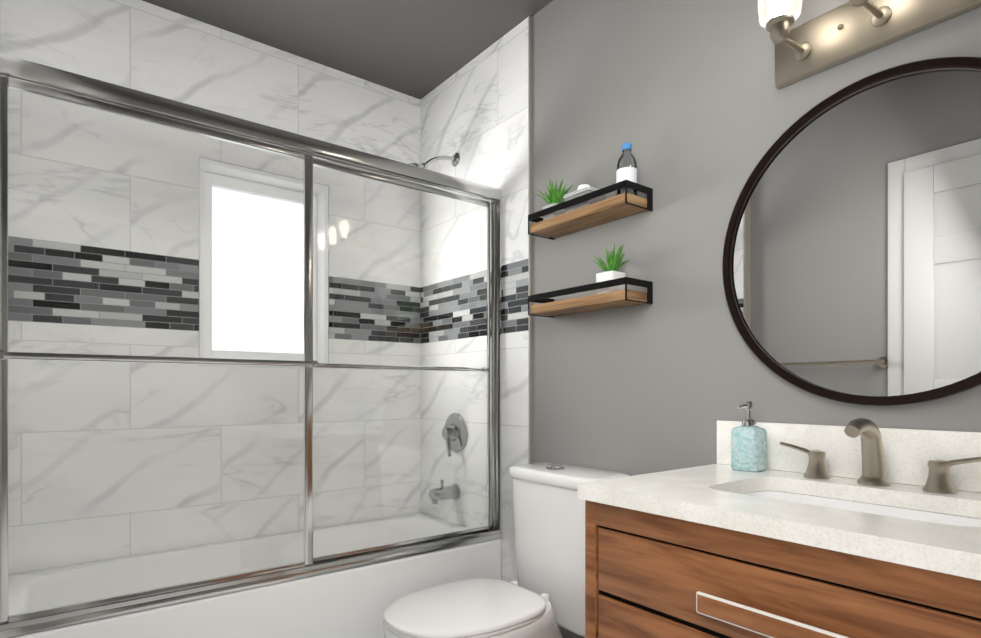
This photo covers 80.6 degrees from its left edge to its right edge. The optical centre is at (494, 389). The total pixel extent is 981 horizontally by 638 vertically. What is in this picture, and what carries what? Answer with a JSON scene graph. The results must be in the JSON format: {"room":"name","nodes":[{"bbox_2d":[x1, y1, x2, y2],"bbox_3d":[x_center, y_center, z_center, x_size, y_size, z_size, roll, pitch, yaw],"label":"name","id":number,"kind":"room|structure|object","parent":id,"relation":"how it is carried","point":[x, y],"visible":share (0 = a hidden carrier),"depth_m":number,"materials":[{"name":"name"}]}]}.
{"room":"bathroom","nodes":[
{"label":"bathroom","id":0,"kind":"room"},
{"bbox_2d":[0,0,420,573],"bbox_3d":[-1.068,-0.182,2.422,1.640,2.478,0.220,0,0,-38],"label":"wall","id":1,"kind":"structure","parent":0,"point":[144,46],"depth_m":2.17,"materials":[{"name":"tile"}]},
{"bbox_2d":[199,157,327,367],"bbox_3d":[-0.979,-0.496,2.445,0.517,0.802,0.144,0,0,-38],"label":"window","id":2,"kind":"structure","parent":1,"relation":"in","point":[289,231],"depth_m":2.47,"materials":[{"name":"white glass"}]},
{"bbox_2d":[142,0,552,99],"bbox_3d":[-0.090,-1.471,1.168,1.880,0.100,3.401,0,0,-38],"label":"ceiling","id":3,"kind":"structure","parent":0,"point":[419,49],"depth_m":2.28,"materials":[{"name":"grey paint"}]},
{"bbox_2d":[532,0,980,637],"bbox_3d":[0.604,-0.182,1.710,0.120,2.478,3.401,0,0,-38],"label":"wall","id":4,"kind":"structure","parent":0,"point":[694,106],"depth_m":1.73,"materials":[{"name":"grey paint"}]},
{"bbox_2d":[421,17,527,581],"bbox_3d":[-0.112,-0.182,2.521,0.010,2.478,0.800,0,0,-38],"label":"wall tile","id":5,"kind":"structure","parent":4,"relation":"attached to","point":[474,113],"depth_m":2.47,"materials":[{"name":"tile"}]},
{"bbox_2d":[409,153,459,168],"bbox_3d":[-0.268,-0.970,2.513,0.245,0.176,0.096,0,0,-38],"label":"shower head","id":6,"kind":"object","parent":5,"relation":"attached to","point":[455,159],"visible":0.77,"depth_m":2.53},
{"bbox_2d":[429,480,460,503],"bbox_3d":[-0.225,0.446,2.547,0.136,0.101,0.068,0,0,-38],"label":"tub spout","id":7,"kind":"object","parent":5,"relation":"attached to","point":[447,493],"depth_m":2.53,"materials":[{"name":"silver metal"}]},
{"bbox_2d":[442,413,467,456],"bbox_3d":[-0.198,0.198,2.567,0.069,0.190,0.176,0,0,-38],"label":"shower valve","id":8,"kind":"object","parent":5,"relation":"attached to","point":[454,428],"depth_m":2.55,"materials":[{"name":"silver metal"}]},
{"bbox_2d":[528,16,531,463],"bbox_3d":[0.136,-0.182,2.202,0.011,2.478,0.008,0,0,-38],"label":"tile trim","id":9,"kind":"structure","parent":5,"relation":"attached to","point":[529,237],"depth_m":2.20,"materials":[{"name":"silver metal"}]},
{"bbox_2d":[528,277,652,317],"bbox_3d":[0.300,-0.295,1.897,0.125,0.068,0.434,0,0,-38],"label":"shelf","id":10,"kind":"object","parent":4,"relation":"attached to","point":[550,308],"visible":1,"depth_m":1.82,"materials":[{"name":"brown wood"}]},
{"bbox_2d":[589,244,629,293],"bbox_3d":[0.380,-0.376,1.815,0.132,0.160,0.115,0,0,-38],"label":"plant","id":11,"kind":"object","parent":10,"relation":"on","point":[610,272],"visible":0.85,"depth_m":1.79,"materials":[{"name":"green plant"}]},
{"bbox_2d":[528,180,652,239],"bbox_3d":[0.300,-0.579,1.897,0.125,0.068,0.434,0,0,-38],"label":"shelf","id":12,"kind":"object","parent":4,"relation":"attached to","point":[620,206],"visible":1,"depth_m":1.83,"materials":[{"name":"brown wood"}]},
{"bbox_2d":[535,179,572,219],"bbox_3d":[0.216,-0.657,2.009,0.142,0.155,0.140,0,0,-38],"label":"plant","id":13,"kind":"object","parent":12,"relation":"on","point":[556,197],"visible":0.56,"depth_m":1.98,"materials":[{"name":"green plant"}]},
{"bbox_2d":[564,184,603,212],"bbox_3d":[0.294,-0.625,1.899,0.079,0.090,0.114,0,0,-38],"label":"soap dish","id":14,"kind":"object","parent":12,"relation":"on","point":[583,189],"visible":0.48,"depth_m":1.87,"materials":[{"name":"white ceramic"}]},
{"bbox_2d":[616,143,636,195],"bbox_3d":[0.405,-0.665,1.770,0.063,0.172,0.063,0,0,-38],"label":"bottle","id":15,"kind":"object","parent":12,"relation":"on","point":[626,173],"visible":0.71,"depth_m":1.75,"materials":[{"name":"clear plastic"}]},
{"bbox_2d":[722,57,980,405],"bbox_3d":[0.848,-0.331,1.278,0.024,0.732,0.732,0,0,-38],"label":"mirror","id":16,"kind":"object","parent":4,"relation":"attached to","point":[851,266],"visible":0.98,"depth_m":1.29,"materials":[{"name":"brown metal"}]},
{"bbox_2d":[758,0,980,88],"bbox_3d":[0.790,-0.862,1.220,0.185,0.206,0.470,0,0,-38],"label":"sconce","id":17,"kind":"object","parent":4,"relation":"attached to","point":[851,29],"visible":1,"depth_m":1.31,"materials":[{"name":"silver metal"}]},
{"bbox_3d":[-0.090,1.107,1.169,1.880,0.100,3.401,0,0,-38],"label":"floor","id":18,"kind":"structure","parent":0,"visible":0},
{"bbox_2d":[8,512,500,637],"bbox_3d":[-0.781,0.827,2.097,1.564,0.460,0.643,0,0,-38],"label":"bathtub","id":19,"kind":"object","parent":18,"relation":"on","point":[354,602],"visible":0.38,"depth_m":1.95,"materials":[{"name":"white ceramic"}]},
{"bbox_2d":[0,53,501,637],"bbox_3d":[-0.602,-0.105,1.867,1.562,1.401,0.136,0,0,-38],"label":"shower door","id":20,"kind":"structure","parent":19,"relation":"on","point":[52,83],"depth_m":1.73,"materials":[{"name":"clear glass"}]},
{"bbox_2d":[383,463,628,637],"bbox_3d":[0.028,0.654,1.755,0.726,0.806,0.439,0,0,-38],"label":"toilet","id":21,"kind":"object","parent":18,"relation":"on","point":[543,596],"visible":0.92,"depth_m":1.77,"materials":[{"name":"white ceramic"}]},
{"bbox_2d":[585,500,980,637],"bbox_3d":[0.657,0.646,1.075,0.570,0.822,0.846,0,0,-38],"label":"bathroom vanity","id":22,"kind":"object","parent":18,"relation":"on","point":[648,575],"visible":0.73,"depth_m":0.96,"materials":[{"name":"walnut wood"},{"name":"white quartz"},{"name":"brushed silver metal"}]},
{"bbox_2d":[578,420,980,580],"bbox_3d":[0.664,0.159,1.077,0.560,0.150,0.858,0,0,-38],"label":"countertop","id":23,"kind":"structure","parent":22,"relation":"on","point":[711,495],"depth_m":1.14,"materials":[{"name":"stone"}]},
{"bbox_2d":[731,401,766,471],"bbox_3d":[0.638,0.115,1.451,0.073,0.173,0.072,0,0,-38],"label":"soap dispenser","id":24,"kind":"object","parent":23,"relation":"on","point":[748,445],"visible":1,"depth_m":1.43,"materials":[{"name":"teal glass"}]},
{"bbox_2d":[780,442,829,478],"bbox_3d":[0.724,0.163,1.348,0.054,0.077,0.106,0,0,-38],"label":"handle","id":25,"kind":"object","parent":23,"relation":"on","point":[816,468],"visible":0.98,"depth_m":1.31,"materials":[{"name":"silver metal"}]},
{"bbox_2d":[743,491,980,526],"bbox_3d":[0.671,0.313,1.096,0.340,0.157,0.520,0,0,-38],"label":"sink","id":26,"kind":"object","parent":23,"relation":"in","point":[914,514],"depth_m":1.18,"materials":[{"name":"white ceramic"}]},
{"bbox_2d":[844,418,890,485],"bbox_3d":[0.775,0.130,1.209,0.150,0.143,0.060,0,0,-38],"label":"faucet spout","id":27,"kind":"object","parent":23,"relation":"on","point":[872,451],"visible":1,"depth_m":1.21,"materials":[{"name":"silver metal"}]},
{"bbox_2d":[922,457,980,493],"bbox_3d":[0.898,0.163,1.125,0.054,0.077,0.106,0,0,-38],"label":"handle","id":28,"kind":"object","parent":23,"relation":"on","point":[939,480],"visible":1,"depth_m":1.13,"materials":[{"name":"silver metal"}]}
]}

